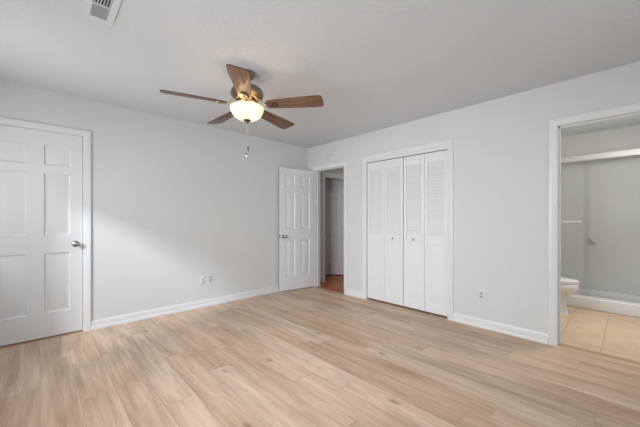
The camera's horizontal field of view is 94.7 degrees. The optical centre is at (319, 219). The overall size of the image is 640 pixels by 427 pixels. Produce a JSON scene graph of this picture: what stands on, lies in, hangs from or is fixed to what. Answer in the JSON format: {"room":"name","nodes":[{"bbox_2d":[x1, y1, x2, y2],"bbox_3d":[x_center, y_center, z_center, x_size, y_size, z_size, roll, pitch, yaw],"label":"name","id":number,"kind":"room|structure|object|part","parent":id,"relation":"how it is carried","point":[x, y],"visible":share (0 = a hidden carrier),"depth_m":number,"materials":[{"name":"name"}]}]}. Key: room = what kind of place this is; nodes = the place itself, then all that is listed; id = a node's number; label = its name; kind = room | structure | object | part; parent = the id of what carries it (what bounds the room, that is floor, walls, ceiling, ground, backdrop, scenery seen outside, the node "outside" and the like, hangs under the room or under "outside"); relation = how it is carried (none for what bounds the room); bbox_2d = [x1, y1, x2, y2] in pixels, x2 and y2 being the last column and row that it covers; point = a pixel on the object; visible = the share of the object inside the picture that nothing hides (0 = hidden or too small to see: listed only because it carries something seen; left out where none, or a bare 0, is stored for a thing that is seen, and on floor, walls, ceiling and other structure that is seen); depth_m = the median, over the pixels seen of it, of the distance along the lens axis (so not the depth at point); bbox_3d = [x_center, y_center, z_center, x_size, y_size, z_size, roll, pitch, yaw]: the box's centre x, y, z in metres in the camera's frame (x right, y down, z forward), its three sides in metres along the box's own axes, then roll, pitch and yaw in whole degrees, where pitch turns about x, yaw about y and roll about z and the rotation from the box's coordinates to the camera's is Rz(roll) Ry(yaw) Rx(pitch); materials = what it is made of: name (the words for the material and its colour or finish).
{"room":"empty bedroom","nodes":[
{"label":"empty bedroom","id":0,"kind":"room"},
{"bbox_2d":[0,80,343,320],"bbox_3d":[-1.054,-0.043,4.520,6.150,2.440,0.135,0,0,-44],"label":"wall","id":1,"kind":"structure","parent":0,"point":[175,202],"depth_m":3.67,"materials":[{"name":"white paint"}]},
{"bbox_2d":[0,125,81,345],"bbox_3d":[-2.741,0.150,2.833,0.720,2.022,0.102,0,0,-44],"label":"door","id":2,"kind":"structure","parent":1,"relation":"in","point":[41,171],"depth_m":2.87,"materials":[{"name":"white wood"}]},
{"bbox_3d":[-2.509,0.256,3.030,0.066,0.066,0.067,0,0,-44],"label":"knob","id":3,"kind":"part","parent":2,"relation":"part of","materials":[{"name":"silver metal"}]},
{"bbox_2d":[0,330,81,347],"bbox_3d":[-2.768,1.173,2.869,0.710,0.007,0.081,0,0,-44],"label":"sill","id":4,"kind":"structure","parent":1,"relation":"attached to","point":[19,343],"depth_m":2.87,"materials":[{"name":"brown wood"}]},
{"bbox_2d":[0,117,90,331],"bbox_3d":[-2.778,0.123,2.879,0.852,2.108,0.133,0,0,-44],"label":"door frame","id":5,"kind":"structure","parent":1,"relation":"attached to","point":[86,135],"depth_m":3.10,"materials":[{"name":"white wood"}]},
{"bbox_2d":[91,285,278,329],"bbox_3d":[-1.720,1.129,3.805,4.170,0.095,0.022,0,0,-44],"label":"baseboard","id":6,"kind":"structure","parent":1,"relation":"attached to","point":[131,317],"depth_m":3.71,"materials":[{"name":"white wood"}]},
{"bbox_2d":[200,275,204,283],"bbox_3d":[-1.571,0.815,3.949,0.070,0.115,0.018,0,0,-44],"label":"cable plate","id":7,"kind":"object","parent":1,"relation":"attached to","point":[202,278],"visible":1,"depth_m":3.95,"materials":[{"name":"white plastic"}]},
{"bbox_2d":[208,274,212,282],"bbox_3d":[-1.498,0.815,4.025,0.070,0.115,0.009,0,0,-44],"label":"wall outlet","id":8,"kind":"object","parent":1,"relation":"attached to","point":[210,277],"visible":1,"depth_m":4.03,"materials":[{"name":"white plastic"}]},
{"bbox_2d":[325,178,343,274],"bbox_3d":[0.410,0.146,6.195,0.660,2.022,0.102,0,0,2],"label":"door","id":9,"kind":"structure","parent":1,"relation":"in","point":[334,188],"depth_m":6.15,"materials":[{"name":"white wood"}]},
{"bbox_2d":[279,167,313,290],"bbox_3d":[-0.374,0.166,4.949,0.666,1.998,0.169,0,0,-35],"label":"door","id":10,"kind":"structure","parent":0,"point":[296,186],"depth_m":4.90,"materials":[{"name":"white wood"}]},
{"bbox_2d":[0,275,639,426],"bbox_3d":[0.286,1.202,3.404,6.550,0.050,6.070,0,0,-44],"label":"floor","id":11,"kind":"structure","parent":0,"point":[312,356],"depth_m":2.28,"materials":[{"name":"brown wood"}]},
{"bbox_2d":[561,277,579,314],"bbox_3d":[2.901,0.789,3.848,0.460,0.775,0.735,0,0,-44],"label":"toilet","id":12,"kind":"object","parent":11,"relation":"on","point":[569,286],"visible":0.09,"depth_m":3.59,"materials":[{"name":"white ceramic"}]},
{"bbox_3d":[2.980,0.762,3.765,0.368,0.022,0.504,0,0,-44],"label":"lid","id":13,"kind":"part","parent":12,"relation":"part of","materials":[{"name":"white plastic"}]},
{"bbox_2d":[567,288,639,317],"bbox_3d":[3.804,1.099,3.980,0.659,0.155,1.808,0,0,-44],"label":"shower pan","id":14,"kind":"object","parent":11,"relation":"on","point":[628,309],"visible":0.5,"depth_m":3.85,"materials":[{"name":"white ceramic"}]},
{"bbox_2d":[561,148,639,304],"bbox_3d":[3.584,0.091,3.770,0.100,1.867,1.784,0,0,-44],"label":"shower enclosure","id":15,"kind":"object","parent":14,"relation":"on","point":[632,152],"visible":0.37,"depth_m":3.77,"materials":[{"name":"metal"}]},
{"bbox_3d":[3.598,-0.806,3.784,0.060,0.073,1.784,0,0,-44],"label":"header rail","id":16,"kind":"part","parent":15,"relation":"part of","materials":[{"name":"metal"}]},
{"bbox_2d":[0,0,639,147],"bbox_3d":[0.285,-1.293,3.390,6.770,0.060,6.290,0,0,-44],"label":"ceiling","id":17,"kind":"structure","parent":0,"point":[374,65],"depth_m":2.21,"materials":[{"name":"white paint"}]},
{"bbox_2d":[82,0,121,25],"bbox_3d":[-1.268,-1.259,1.719,0.156,0.008,0.405,0,0,-44],"label":"ceiling vent","id":18,"kind":"object","parent":17,"relation":"in","point":[105,11],"visible":1,"depth_m":1.78,"materials":[{"name":"metal"}]},
{"bbox_2d":[160,64,323,156],"bbox_3d":[-0.662,-0.898,2.578,1.292,0.730,1.237,0,0,-44],"label":"ceiling fan","id":19,"kind":"object","parent":17,"relation":"hanging from","point":[247,94],"visible":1,"depth_m":2.46,"materials":[{"name":"brown wood"}]},
{"bbox_3d":[-1.003,-0.977,2.361,0.490,0.006,0.153,0,13,-27],"label":"blade","id":20,"kind":"part","parent":19,"relation":"part of","materials":[{"name":"brown wood"}]},
{"bbox_3d":[-0.922,-0.977,2.845,0.490,0.006,0.153,0,13,45],"label":"blade","id":21,"kind":"part","parent":19,"relation":"part of","materials":[{"name":"brown wood"}]},
{"bbox_3d":[-0.785,-1.001,2.463,0.185,0.081,0.074,0,13,-27],"label":"blade arm","id":22,"kind":"part","parent":19,"relation":"part of","materials":[{"name":"brown metal"}]},
{"bbox_3d":[-0.567,-0.977,2.134,0.153,0.006,0.490,13,-2,-8],"label":"blade","id":23,"kind":"part","parent":19,"relation":"part of","materials":[{"name":"brown wood"}]},
{"bbox_3d":[-0.597,-1.001,2.373,0.074,0.081,0.185,13,-2,-8],"label":"blade arm","id":24,"kind":"part","parent":19,"relation":"part of","materials":[{"name":"brown metal"}]},
{"bbox_3d":[-0.629,-0.906,2.547,0.286,0.109,0.286,0,0,-44],"label":"lamp shade","id":25,"kind":"part","parent":19,"relation":"part of","materials":[{"name":"beige glass"}]},
{"bbox_3d":[-0.453,-1.001,2.523,0.185,0.081,0.074,0,-13,9],"label":"blade arm","id":26,"kind":"part","parent":19,"relation":"part of","materials":[{"name":"brown metal"}]},
{"bbox_3d":[-0.436,-0.977,2.918,0.153,0.006,0.490,-15,-7,27],"label":"blade","id":27,"kind":"part","parent":19,"relation":"part of","materials":[{"name":"brown wood"}]},
{"bbox_3d":[-0.217,-0.977,2.478,0.490,0.006,0.153,0,-13,9],"label":"blade","id":28,"kind":"part","parent":19,"relation":"part of","materials":[{"name":"brown wood"}]},
{"bbox_2d":[322,172,343,282],"bbox_3d":[0.432,0.150,5.899,1.171,2.053,0.118,0,0,-44],"label":"door frame","id":29,"kind":"structure","parent":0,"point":[324,174],"depth_m":5.47,"materials":[{"name":"white wood"}]},
{"bbox_2d":[371,149,446,162],"bbox_3d":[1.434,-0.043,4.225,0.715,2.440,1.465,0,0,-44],"label":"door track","id":30,"kind":"structure","parent":0,"point":[446,149],"depth_m":4.60,"materials":[{"name":"grey metal"}]},
{"bbox_2d":[308,61,639,333],"bbox_3d":[1.423,-0.043,3.635,0.115,2.440,4.835,0,0,-44],"label":"wall","id":31,"kind":"structure","parent":0,"point":[500,145],"depth_m":3.09,"materials":[{"name":"white paint"}]},
{"bbox_2d":[312,161,346,293],"bbox_3d":[0.185,0.134,4.920,0.133,2.086,0.798,0,0,-44],"label":"door frame","id":32,"kind":"structure","parent":31,"relation":"attached to","point":[317,169],"depth_m":5.13,"materials":[{"name":"white wood"}]},
{"bbox_2d":[326,153,332,161],"bbox_3d":[0.152,-1.015,4.858,0.038,0.140,0.140,0,0,-44],"label":"smoke detector","id":33,"kind":"object","parent":31,"relation":"attached to","point":[329,157],"visible":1,"depth_m":4.83,"materials":[{"name":"white plastic"}]},
{"bbox_2d":[368,157,403,305],"bbox_3d":[0.901,0.167,4.127,0.065,1.972,0.584,0,0,-44],"label":"door","id":34,"kind":"structure","parent":31,"relation":"in","point":[385,178],"depth_m":4.10,"materials":[{"name":"white wood"}]},
{"bbox_2d":[362,139,452,320],"bbox_3d":[1.127,0.123,3.932,0.133,2.108,1.321,0,0,-44],"label":"door frame","id":35,"kind":"structure","parent":31,"relation":"attached to","point":[445,144],"depth_m":3.69,"materials":[{"name":"white wood"}]},
{"bbox_2d":[404,150,446,315],"bbox_3d":[1.310,0.167,3.698,0.065,1.972,0.584,0,0,-44],"label":"door","id":36,"kind":"structure","parent":31,"relation":"in","point":[425,175],"depth_m":3.68,"materials":[{"name":"white wood"}]},
{"bbox_2d":[346,289,547,343],"bbox_3d":[1.408,1.129,3.551,0.022,0.095,4.705,0,0,-44],"label":"baseboard","id":37,"kind":"structure","parent":31,"relation":"attached to","point":[537,336],"depth_m":3.08,"materials":[{"name":"white wood"}]},
{"bbox_2d":[478,289,484,300],"bbox_3d":[1.751,0.824,3.200,0.009,0.115,0.070,0,0,-44],"label":"wall outlet","id":38,"kind":"object","parent":31,"relation":"attached to","point":[481,293],"visible":1,"depth_m":3.20,"materials":[{"name":"white plastic"}]},
{"bbox_2d":[548,102,639,345],"bbox_3d":[2.472,0.123,2.521,0.133,2.108,0.812,0,0,-44],"label":"door frame","id":39,"kind":"structure","parent":31,"relation":"attached to","point":[555,126],"depth_m":2.74,"materials":[{"name":"white wood"}]},
{"bbox_2d":[559,343,639,363],"bbox_3d":[2.487,1.174,2.536,0.050,0.006,0.670,0,0,-44],"label":"trim","id":40,"kind":"structure","parent":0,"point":[562,344],"depth_m":2.57,"materials":[{"name":"brown wood"}]},
{"bbox_2d":[561,125,639,288],"bbox_3d":[3.263,-0.043,3.465,2.315,2.440,1.970,0,0,-44],"label":"wall","id":41,"kind":"structure","parent":0,"point":[625,138],"depth_m":4.22,"materials":[{"name":"white paint"}]},
{"bbox_2d":[561,158,639,294],"bbox_3d":[3.808,0.099,3.984,0.650,1.844,1.810,0,0,-44],"label":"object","id":42,"kind":"object","parent":41,"relation":"attached to","point":[603,195],"visible":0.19,"depth_m":4.20,"materials":[{"name":"white"}]}
]}

